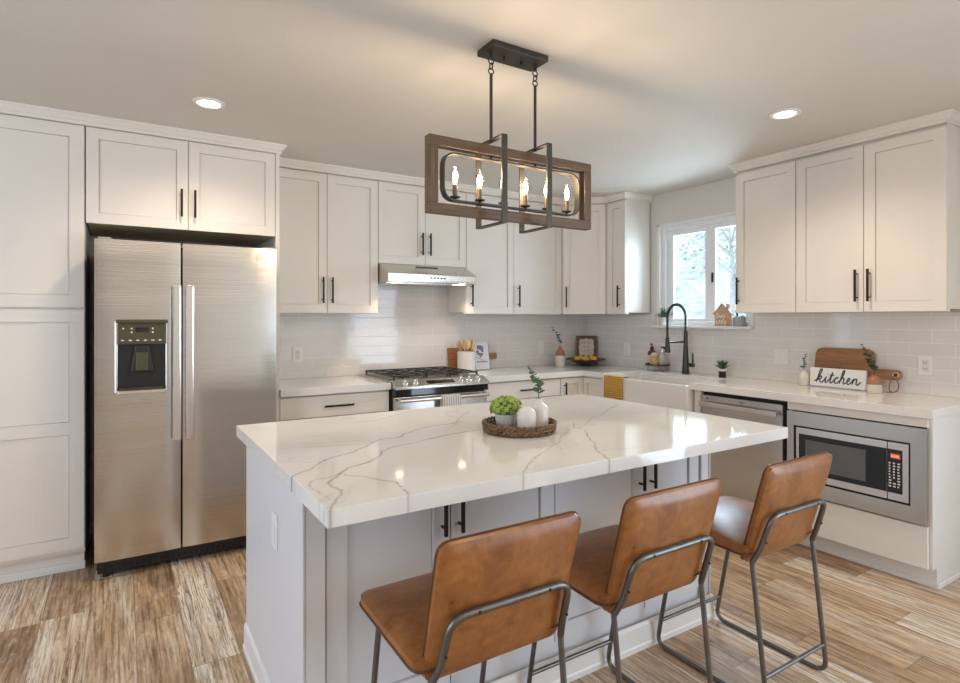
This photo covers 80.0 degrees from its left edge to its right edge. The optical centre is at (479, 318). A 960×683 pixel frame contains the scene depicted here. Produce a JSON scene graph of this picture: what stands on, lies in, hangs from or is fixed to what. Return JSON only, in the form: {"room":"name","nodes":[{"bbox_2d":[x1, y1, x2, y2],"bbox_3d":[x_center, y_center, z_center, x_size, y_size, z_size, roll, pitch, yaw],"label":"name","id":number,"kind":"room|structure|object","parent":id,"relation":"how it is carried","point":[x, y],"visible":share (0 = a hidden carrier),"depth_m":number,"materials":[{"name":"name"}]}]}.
{"room":"kitchen","nodes":[
{"label":"kitchen","id":0,"kind":"room"},
{"bbox_2d":[0,100,653,204],"bbox_3d":[-0.768,-1.070,3.978,5.149,0.056,0.544,0,0,-32],"label":"trim","id":1,"kind":"structure","parent":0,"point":[6,107],"depth_m":3.49,"materials":[{"name":"paint"}]},
{"bbox_2d":[89,234,573,533],"bbox_3d":[-1.726,0.132,4.142,6.800,2.463,0.100,0,0,-32],"label":"wall","id":2,"kind":"structure","parent":0,"point":[91,524],"depth_m":3.63,"materials":[{"name":"paint"}]},
{"bbox_2d":[280,167,377,313],"bbox_3d":[-1.171,-0.567,4.212,0.781,1.058,0.348,0,0,-32],"label":"upper cabinet","id":3,"kind":"object","parent":2,"relation":"attached to","point":[329,222],"visible":0.88,"depth_m":4.09,"materials":[{"name":"paint"}]},
{"bbox_2d":[377,180,465,267],"bbox_3d":[-0.513,-0.757,4.624,0.767,0.679,0.348,0,0,-32],"label":"upper cabinet","id":4,"kind":"object","parent":2,"relation":"attached to","point":[407,235],"visible":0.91,"depth_m":4.48,"materials":[{"name":"paint"}]},
{"bbox_2d":[378,263,476,287],"bbox_3d":[-0.475,-0.342,4.564,0.760,0.149,0.491,0,0,-32],"label":"range hood","id":5,"kind":"object","parent":4,"relation":"attached to","point":[388,274],"visible":0.95,"depth_m":4.38,"materials":[{"name":"metal"}]},
{"bbox_2d":[280,285,586,378],"bbox_3d":[-0.254,0.006,5.000,3.175,0.886,0.008,0,0,-32],"label":"tiled wall","id":6,"kind":"structure","parent":2,"relation":"attached to","point":[412,327],"depth_m":4.79,"materials":[{"name":"white tile"}]},
{"bbox_2d":[293,347,301,361],"bbox_3d":[-1.369,0.270,4.292,0.072,0.115,0.008,0,0,-32],"label":"outlet","id":7,"kind":"object","parent":6,"relation":"attached to","point":[297,351],"visible":1,"depth_m":4.29,"materials":[{"name":"white plastic"}]},
{"bbox_2d":[295,350,299,358],"bbox_3d":[-1.368,0.270,4.289,0.034,0.068,0.002,0,0,-32],"label":"socket","id":8,"kind":"object","parent":7,"relation":"attached to","point":[297,352],"depth_m":4.29,"materials":[{"name":"white plastic"}]},
{"bbox_2d":[538,341,543,353],"bbox_3d":[0.586,0.274,5.515,0.072,0.125,0.009,0,0,-32],"label":"outlet","id":9,"kind":"object","parent":6,"relation":"attached to","point":[540,343],"visible":1,"depth_m":5.51,"materials":[{"name":"white plastic"}]},
{"bbox_2d":[448,192,560,314],"bbox_3d":[0.245,-0.567,5.099,1.016,1.058,0.348,0,0,-32],"label":"upper cabinet","id":10,"kind":"object","parent":2,"relation":"attached to","point":[516,272],"visible":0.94,"depth_m":4.96,"materials":[{"name":"paint"}]},
{"bbox_2d":[560,203,608,313],"bbox_3d":[0.998,-0.569,5.422,0.600,1.054,0.600,0,0,-32],"label":"upper cabinet","id":11,"kind":"object","parent":2,"relation":"attached to","point":[583,253],"visible":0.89,"depth_m":5.21,"materials":[{"name":"paint"}]},
{"bbox_2d":[0,0,959,197],"bbox_3d":[0.317,-1.149,0.880,6.800,0.100,7.800,0,0,-32],"label":"ceiling","id":12,"kind":"structure","parent":0,"point":[659,97],"depth_m":2.55,"materials":[{"name":"paint"}]},
{"bbox_2d":[192,97,225,108],"bbox_3d":[-1.379,-1.095,2.911,0.156,0.008,0.156,0,0,-32],"label":"recessed light","id":13,"kind":"object","parent":12,"relation":"in","point":[204,102],"visible":1,"depth_m":2.90,"materials":[{"name":"beige plastic"}]},
{"bbox_2d":[425,39,590,233],"bbox_3d":[0.145,-0.736,2.370,0.814,0.724,0.196,0,0,-32],"label":"chandelier","id":14,"kind":"object","parent":12,"relation":"hanging from","point":[495,50],"visible":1,"depth_m":2.33,"materials":[{"name":"brown wood"}]},
{"bbox_2d":[450,184,459,199],"bbox_3d":[-0.097,-0.490,2.219,0.042,0.060,0.042,0,0,-32],"label":"candle","id":15,"kind":"object","parent":14,"relation":"on","point":[455,196],"depth_m":2.21,"materials":[{"name":"brown metal"}]},
{"bbox_2d":[475,188,484,202],"bbox_3d":[-0.001,-0.490,2.279,0.042,0.060,0.042,0,0,-32],"label":"candle","id":16,"kind":"object","parent":14,"relation":"on","point":[479,199],"depth_m":2.27,"materials":[{"name":"brown metal"}]},
{"bbox_2d":[521,195,529,208],"bbox_3d":[0.191,-0.490,2.399,0.042,0.060,0.042,0,0,-32],"label":"candle","id":17,"kind":"object","parent":14,"relation":"on","point":[525,205],"depth_m":2.39,"materials":[{"name":"brown metal"}]},
{"bbox_2d":[562,200,570,213],"bbox_3d":[0.382,-0.490,2.519,0.042,0.060,0.042,0,0,-32],"label":"candle","id":18,"kind":"object","parent":14,"relation":"on","point":[566,211],"depth_m":2.51,"materials":[{"name":"brown metal"}]},
{"bbox_2d":[769,108,801,119],"bbox_3d":[1.634,-1.095,3.062,0.156,0.008,0.156,0,0,-32],"label":"recessed light","id":19,"kind":"object","parent":12,"relation":"in","point":[790,112],"visible":1,"depth_m":3.05,"materials":[{"name":"beige plastic"}]},
{"bbox_2d":[0,534,959,682],"bbox_3d":[0.317,1.414,0.880,6.800,0.100,7.800,0,0,-32],"label":"floor","id":20,"kind":"structure","parent":0,"point":[181,620],"depth_m":2.53,"materials":[{"name":"brown wood"}]},
{"bbox_2d":[0,113,89,583],"bbox_3d":[-2.688,0.134,3.102,0.926,2.460,0.618,0,0,-32],"label":"pantry cabinet","id":21,"kind":"object","parent":20,"relation":"on","point":[45,233],"visible":0.98,"depth_m":3.00,"materials":[{"name":"paint"}]},
{"bbox_2d":[86,126,279,421],"bbox_3d":[-1.855,0.134,3.603,1.014,2.460,0.654,0,0,-32],"label":"tall cabinet","id":22,"kind":"object","parent":20,"relation":"on","point":[139,186],"visible":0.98,"depth_m":3.36,"materials":[{"name":"paint"}]},
{"bbox_2d":[94,237,275,576],"bbox_3d":[-1.800,0.468,3.500,0.907,1.791,0.850,0,0,-32],"label":"refrigerator","id":23,"kind":"object","parent":20,"relation":"on","point":[185,337],"visible":0.98,"depth_m":3.13,"materials":[{"name":"metal"}]},
{"bbox_2d":[115,320,167,322],"bbox_3d":[-1.805,0.015,3.054,0.241,0.020,0.026,0,0,-32],"label":"hood","id":24,"kind":"object","parent":23,"relation":"attached to","point":[116,321],"depth_m":3.04,"materials":[{"name":"silver metal"}]},
{"bbox_2d":[280,390,388,420],"bbox_3d":[-1.109,0.931,4.076,0.750,0.866,0.644,0,0,-32],"label":"base cabinet","id":25,"kind":"object","parent":20,"relation":"on","point":[352,403],"visible":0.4,"depth_m":3.82,"materials":[{"name":"paint"}]},
{"bbox_2d":[280,375,390,396],"bbox_3d":[-1.112,0.474,4.085,0.752,0.047,0.648,0,0,-32],"label":"countertop","id":26,"kind":"structure","parent":25,"relation":"on","point":[356,383],"depth_m":3.92,"materials":[{"name":"stone"}]},
{"bbox_2d":[358,366,489,410],"bbox_3d":[-0.433,0.886,4.436,0.802,0.956,0.735,0,0,-32],"label":"gas range","id":27,"kind":"object","parent":20,"relation":"on","point":[411,388],"visible":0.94,"depth_m":4.21,"materials":[{"name":"metal"}]},
{"bbox_2d":[358,373,483,382],"bbox_3d":[-0.464,0.445,4.485,0.802,0.008,0.620,0,0,-32],"label":"cooktop","id":28,"kind":"object","parent":27,"relation":"in","point":[376,376],"depth_m":4.28,"materials":[{"name":"metal"}]},
{"bbox_2d":[440,394,460,406],"bbox_3d":[-0.213,0.707,4.156,0.150,0.313,0.040,0,0,-32],"label":"dish towel","id":29,"kind":"object","parent":27,"relation":"hanging from","point":[453,399],"visible":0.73,"depth_m":4.14,"materials":[{"name":"white fabric"}]},
{"bbox_2d":[359,511,580,682],"bbox_3d":[-0.040,0.934,1.602,0.482,0.859,0.508,0,0,-32],"label":"bar stool","id":30,"kind":"object","parent":20,"relation":"on","point":[488,594],"visible":1,"depth_m":1.41,"materials":[{"name":"leather"}]},
{"bbox_2d":[243,446,714,682],"bbox_3d":[0.049,0.926,2.477,1.867,0.876,0.888,0,0,-32],"label":"kitchen island","id":31,"kind":"object","parent":20,"relation":"on","point":[305,622],"visible":0.37,"depth_m":1.95,"materials":[{"name":"paint"}]},
{"bbox_2d":[271,510,277,550],"bbox_3d":[-0.688,0.707,1.910,0.009,0.118,0.072,0,0,-32],"label":"island outlet","id":32,"kind":"object","parent":31,"relation":"attached to","point":[274,517],"visible":1,"depth_m":1.90,"materials":[{"name":"white plastic"}]},
{"bbox_2d":[236,394,787,528],"bbox_3d":[0.122,0.465,2.356,1.901,0.043,1.241,0,0,-32],"label":"island countertop","id":33,"kind":"structure","parent":31,"relation":"on","point":[347,469],"depth_m":1.97,"materials":[{"name":"stone"}]},
{"bbox_2d":[481,414,556,437],"bbox_3d":[0.154,0.422,2.259,0.298,0.043,0.298,0,0,-32],"label":"woven tray","id":34,"kind":"object","parent":33,"relation":"on","point":[493,429],"visible":0.72,"depth_m":2.14,"materials":[{"name":"wicker"}]},
{"bbox_2d":[489,395,521,426],"bbox_3d":[0.102,0.370,2.287,0.131,0.128,0.134,0,0,-26],"label":"potted succulent","id":35,"kind":"object","parent":34,"relation":"on","point":[505,409],"visible":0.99,"depth_m":2.25,"materials":[{"name":"green plant"}]},
{"bbox_2d":[495,414,515,426],"bbox_3d":[0.103,0.401,2.286,0.085,0.066,0.085,0,0,-32],"label":"pot","id":36,"kind":"object","parent":35,"relation":"on","point":[509,420],"depth_m":2.25,"materials":[{"name":"white ceramic"}]},
{"bbox_2d":[517,406,536,430],"bbox_3d":[0.181,0.387,2.217,0.077,0.093,0.077,0,0,-32],"label":"bud vase","id":37,"kind":"object","parent":34,"relation":"on","point":[526,415],"visible":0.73,"depth_m":2.19,"materials":[{"name":"white ceramic"}]},
{"bbox_2d":[528,365,547,426],"bbox_3d":[0.233,0.309,2.295,0.085,0.249,0.078,0,0,-32],"label":"bud vase","id":38,"kind":"object","parent":34,"relation":"on","point":[541,410],"visible":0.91,"depth_m":2.28,"materials":[{"name":"white ceramic"}]},
{"bbox_2d":[485,378,559,401],"bbox_3d":[0.205,0.931,4.899,0.780,0.866,0.644,0,0,-32],"label":"base cabinet","id":39,"kind":"object","parent":20,"relation":"on","point":[522,389],"visible":0.2,"depth_m":4.65,"materials":[{"name":"paint"}]},
{"bbox_2d":[560,376,601,396],"bbox_3d":[0.965,0.931,5.230,0.859,0.866,0.890,0,0,-32],"label":"base cabinet","id":40,"kind":"object","parent":20,"relation":"on","point":[586,385],"visible":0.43,"depth_m":4.92,"materials":[{"name":"paint"}]},
{"bbox_2d":[455,363,959,418],"bbox_3d":[1.238,0.474,4.068,1.654,0.047,3.172,0,0,-32],"label":"countertop","id":41,"kind":"structure","parent":40,"relation":"on","point":[897,403],"depth_m":3.64,"materials":[{"name":"stone"}]},
{"bbox_2d":[457,351,474,371],"bbox_3d":[-0.118,0.366,4.914,0.156,0.168,0.156,0,0,-32],"label":"utensil crock","id":42,"kind":"object","parent":41,"relation":"on","point":[465,360],"visible":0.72,"depth_m":4.85,"materials":[{"name":"white ceramic"}]},
{"bbox_2d":[465,340,470,351],"bbox_3d":[-0.101,0.309,4.857,0.042,0.255,0.048,0,0,18],"label":"wooden spoon","id":43,"kind":"object","parent":42,"relation":"in","point":[467,343],"visible":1,"depth_m":4.84,"materials":[{"name":"brown wood"}]},
{"bbox_2d":[447,348,496,367],"bbox_3d":[-0.063,0.351,5.090,0.505,0.195,0.035,0,0,-32],"label":"cutting board","id":44,"kind":"object","parent":41,"relation":"on","point":[452,352],"visible":0.25,"depth_m":4.98,"materials":[{"name":"brown wood"}]},
{"bbox_2d":[473,342,490,369],"bbox_3d":[0.012,0.329,5.056,0.152,0.241,0.065,0,0,-32],"label":"sign","id":45,"kind":"object","parent":41,"relation":"on","point":[482,360],"visible":0.96,"depth_m":5.04,"materials":[{"name":"white paper"}]},
{"bbox_2d":[550,327,564,365],"bbox_3d":[0.746,0.265,5.438,0.126,0.370,0.103,0,0,-32],"label":"bottle vase","id":46,"kind":"object","parent":41,"relation":"on","point":[560,354],"visible":1,"depth_m":5.41,"materials":[{"name":"ceramic"}]},
{"bbox_2d":[566,357,604,365],"bbox_3d":[1.010,0.413,5.473,0.372,0.073,0.370,0,0,-32],"label":"fruit bowl","id":47,"kind":"object","parent":41,"relation":"on","point":[586,362],"visible":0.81,"depth_m":5.38,"materials":[{"name":"metal"}]},
{"bbox_2d":[576,336,596,363],"bbox_3d":[1.058,0.309,5.683,0.196,0.280,0.045,0,0,13],"label":"framed sign","id":48,"kind":"object","parent":41,"relation":"on","point":[585,345],"visible":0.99,"depth_m":5.67,"materials":[{"name":"brown wood"}]},
{"bbox_2d":[602,373,712,411],"bbox_3d":[1.428,0.595,4.496,0.466,0.248,0.837,0,0,-32],"label":"farmhouse sink","id":49,"kind":"object","parent":41,"relation":"in","point":[673,392],"visible":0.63,"depth_m":4.31,"materials":[{"name":"white ceramic"}]},
{"bbox_2d":[604,374,627,399],"bbox_3d":[1.099,0.611,4.623,0.075,0.306,0.206,0,0,-32],"label":"hand towel","id":50,"kind":"object","parent":49,"relation":"hanging from","point":[613,384],"visible":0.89,"depth_m":4.60,"materials":[{"name":"yellow fabric"}]},
{"bbox_2d":[645,363,669,369],"bbox_3d":[1.538,0.420,4.960,0.210,0.060,0.210,0,0,-32],"label":"tray","id":51,"kind":"object","parent":41,"relation":"on","point":[646,364],"visible":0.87,"depth_m":4.89,"materials":[{"name":"brown wood"}]},
{"bbox_2d":[648,343,655,363],"bbox_3d":[1.504,0.305,5.003,0.075,0.182,0.074,0,0,-32],"label":"soap bottle","id":52,"kind":"object","parent":51,"relation":"on","point":[651,350],"visible":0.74,"depth_m":4.99,"materials":[{"name":"orange glass"}]},
{"bbox_2d":[650,352,657,364],"bbox_3d":[1.502,0.343,4.932,0.064,0.106,0.063,0,0,-32],"label":"jar","id":53,"kind":"object","parent":51,"relation":"on","point":[654,359],"visible":0.93,"depth_m":4.91,"materials":[{"name":"beige glass"}]},
{"bbox_2d":[661,303,694,373],"bbox_3d":[1.589,0.161,4.588,0.310,0.578,0.109,0,0,-32],"label":"kitchen faucet","id":54,"kind":"object","parent":41,"relation":"on","point":[685,363],"visible":1,"depth_m":4.64,"materials":[{"name":"black metal"}]},
{"bbox_2d":[715,360,729,377],"bbox_3d":[1.862,0.381,4.390,0.126,0.137,0.128,0,0,-32],"label":"agave plant","id":55,"kind":"object","parent":41,"relation":"on","point":[721,365],"visible":1,"depth_m":4.37,"materials":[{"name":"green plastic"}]},
{"bbox_2d":[798,354,809,385],"bbox_3d":[2.192,0.344,3.869,0.068,0.212,0.068,0,0,-32],"label":"bottle vase","id":56,"kind":"object","parent":41,"relation":"on","point":[803,378],"visible":1,"depth_m":3.85,"materials":[{"name":"white ceramic"}]},
{"bbox_2d":[809,367,866,390],"bbox_3d":[2.311,0.387,3.696,0.030,0.127,0.344,0,0,-32],"label":"kitchen sign","id":57,"kind":"object","parent":41,"relation":"on","point":[819,377],"visible":1,"depth_m":3.68,"materials":[{"name":"white wood"}]},
{"bbox_2d":[815,347,901,392],"bbox_3d":[2.411,0.321,3.670,0.075,0.256,0.515,0,0,-27],"label":"cutting board","id":58,"kind":"object","parent":41,"relation":"on","point":[835,358],"visible":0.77,"depth_m":3.70,"materials":[{"name":"brown wood"}]},
{"bbox_2d":[860,344,881,393],"bbox_3d":[2.363,0.301,3.451,0.126,0.298,0.078,0,0,-20],"label":"bottle vase","id":59,"kind":"object","parent":41,"relation":"on","point":[874,383],"visible":1,"depth_m":3.44,"materials":[{"name":"ceramic"}]},
{"bbox_2d":[527,477,721,682],"bbox_3d":[0.466,0.934,1.919,0.482,0.859,0.508,0,0,-32],"label":"bar stool","id":60,"kind":"object","parent":20,"relation":"on","point":[657,547],"visible":0.91,"depth_m":1.73,"materials":[{"name":"leather"}]},
{"bbox_2d":[695,390,789,502],"bbox_3d":[1.914,0.934,3.895,0.652,0.860,0.672,0,0,-32],"label":"dishwasher","id":61,"kind":"object","parent":20,"relation":"on","point":[740,470],"visible":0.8,"depth_m":3.69,"materials":[{"name":"metal"}]},
{"bbox_2d":[704,391,789,409],"bbox_3d":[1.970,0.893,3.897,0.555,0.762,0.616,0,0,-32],"label":"control panel","id":62,"kind":"object","parent":61,"relation":"in","point":[785,403],"depth_m":3.71,"materials":[{"name":"silver metal"}]},
{"bbox_2d":[656,451,832,682],"bbox_3d":[1.040,0.934,2.278,0.482,0.859,0.508,0,0,-32],"label":"bar stool","id":63,"kind":"object","parent":20,"relation":"on","point":[782,515],"visible":0.89,"depth_m":2.10,"materials":[{"name":"leather"}]},
{"bbox_2d":[788,402,959,589],"bbox_3d":[2.314,0.931,3.310,0.612,0.866,0.736,0,0,-32],"label":"base cabinet","id":64,"kind":"object","parent":20,"relation":"on","point":[929,555],"visible":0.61,"depth_m":2.98,"materials":[{"name":"paint"}]},
{"bbox_2d":[787,410,926,525],"bbox_3d":[2.273,0.794,3.299,0.557,0.484,0.702,0,0,-32],"label":"microwave","id":65,"kind":"object","parent":64,"relation":"in","point":[877,467],"visible":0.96,"depth_m":3.07,"materials":[{"name":"metal"}]},
{"bbox_2d":[587,177,959,397],"bbox_3d":[3.173,0.132,2.669,0.140,2.463,7.600,0,0,-32],"label":"wall","id":66,"kind":"structure","parent":0,"point":[718,197],"depth_m":4.83,"materials":[{"name":"paint"}]},
{"bbox_2d":[607,199,649,314],"bbox_3d":[1.323,-0.567,5.141,0.348,1.058,0.217,0,0,-32],"label":"upper cabinet","id":67,"kind":"object","parent":66,"relation":"attached to","point":[628,221],"visible":0.94,"depth_m":5.07,"materials":[{"name":"paint"}]},
{"bbox_2d":[650,325,754,329],"bbox_3d":[1.800,0.069,4.691,0.110,0.023,0.945,0,0,-32],"label":"trim","id":68,"kind":"structure","parent":66,"relation":"attached to","point":[651,326],"depth_m":4.57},
{"bbox_2d":[654,308,673,324],"bbox_3d":[1.606,-0.022,4.999,0.165,0.159,0.166,0,0,-32],"label":"plant","id":69,"kind":"object","parent":68,"relation":"on","point":[663,319],"visible":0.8,"depth_m":4.97,"materials":[{"name":"green plant"}]},
{"bbox_2d":[713,303,733,325],"bbox_3d":[1.915,-0.034,4.504,0.033,0.183,0.165,0,0,-32],"label":"sign","id":70,"kind":"object","parent":68,"relation":"on","point":[723,317],"visible":1,"depth_m":4.49,"materials":[{"name":"brown wood"}]},
{"bbox_2d":[731,310,745,325],"bbox_3d":[1.979,-0.005,4.387,0.113,0.125,0.102,0,0,18],"label":"planter","id":71,"kind":"object","parent":68,"relation":"on","point":[737,321],"visible":0.87,"depth_m":4.35,"materials":[{"name":"white ceramic"}]},
{"bbox_2d":[657,211,752,325],"bbox_3d":[1.829,-0.389,4.706,0.036,0.895,0.910,0,0,-32],"label":"trim","id":72,"kind":"structure","parent":66,"relation":"attached to","point":[659,226],"depth_m":5.06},
{"bbox_2d":[662,215,749,325],"bbox_3d":[1.874,-0.378,4.734,0.070,0.873,0.870,0,0,-32],"label":"window","id":73,"kind":"structure","parent":66,"relation":"in","point":[710,226],"depth_m":4.76,"materials":[{"name":"white plastic"}]},
{"bbox_2d":[735,158,797,312],"bbox_3d":[2.055,-0.567,3.972,0.348,1.058,0.428,0,0,-32],"label":"upper cabinet","id":74,"kind":"object","parent":66,"relation":"attached to","point":[765,280],"visible":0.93,"depth_m":3.89,"materials":[{"name":"paint"}]},
{"bbox_2d":[587,312,959,397],"bbox_3d":[1.969,0.205,4.451,0.008,0.488,3.300,0,0,-32],"label":"tiled wall","id":75,"kind":"structure","parent":66,"relation":"attached to","point":[897,339],"depth_m":4.02,"materials":[{"name":"white tile"}]},
{"bbox_2d":[624,343,629,355],"bbox_3d":[1.380,0.289,5.374,0.009,0.118,0.072,0,0,-32],"label":"light switch","id":76,"kind":"object","parent":75,"relation":"attached to","point":[626,345],"visible":1,"depth_m":5.37,"materials":[{"name":"white plastic"}]},
{"bbox_2d":[773,348,788,364],"bbox_3d":[2.166,0.272,4.118,0.009,0.116,0.118,0,0,-32],"label":"light switch","id":77,"kind":"object","parent":75,"relation":"attached to","point":[780,355],"visible":1,"depth_m":4.11,"materials":[{"name":"white plastic"}]},
{"bbox_2d":[918,356,932,375],"bbox_3d":[2.631,0.279,3.378,0.008,0.115,0.075,0,0,-32],"label":"outlet","id":78,"kind":"object","parent":75,"relation":"attached to","point":[925,363],"visible":1,"depth_m":3.38,"materials":[{"name":"white plastic"}]},
{"bbox_2d":[922,360,928,371],"bbox_3d":[2.629,0.279,3.376,0.002,0.068,0.034,0,0,-32],"label":"socket","id":79,"kind":"object","parent":78,"relation":"attached to","point":[925,363],"depth_m":3.37,"materials":[{"name":"white plastic"}]},
{"bbox_2d":[727,108,959,173],"bbox_3d":[2.271,-1.070,3.633,0.363,0.056,1.311,0,0,-32],"label":"trim","id":80,"kind":"structure","parent":66,"relation":"attached to","point":[952,116],"depth_m":3.39,"materials":[{"name":"paint"}]},
{"bbox_2d":[796,122,959,312],"bbox_3d":[2.383,-0.567,3.449,0.348,1.058,0.801,0,0,-32],"label":"upper cabinet","id":81,"kind":"object","parent":66,"relation":"attached to","point":[878,220],"visible":0.97,"depth_m":3.30,"materials":[{"name":"paint"}]},
{"label":"outside","id":82,"kind":"structure","parent":0,"visible":0},
{"bbox_2d":[675,226,747,321],"bbox_3d":[5.672,-1.497,17.367,17.980,6.656,26.660,0,0,-32],"label":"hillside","id":83,"kind":"structure","parent":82,"point":[689,282],"depth_m":16.58,"materials":[{"name":"white snow"}]},
{"bbox_2d":[678,226,735,316],"bbox_3d":[5.598,-1.308,12.513,2.451,2.751,2.578,0,0,-3],"label":"tree","id":84,"kind":"object","parent":83,"relation":"on","point":[730,240],"visible":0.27,"depth_m":12.66,"materials":[{"name":"grey plant"}]},
{"bbox_2d":[683,227,735,272],"bbox_3d":[6.562,-2.670,17.338,2.128,3.274,2.888,0,0,31],"label":"tree","id":85,"kind":"object","parent":83,"relation":"on","point":[718,230],"visible":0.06,"depth_m":17.23,"materials":[{"name":"grey plant"}]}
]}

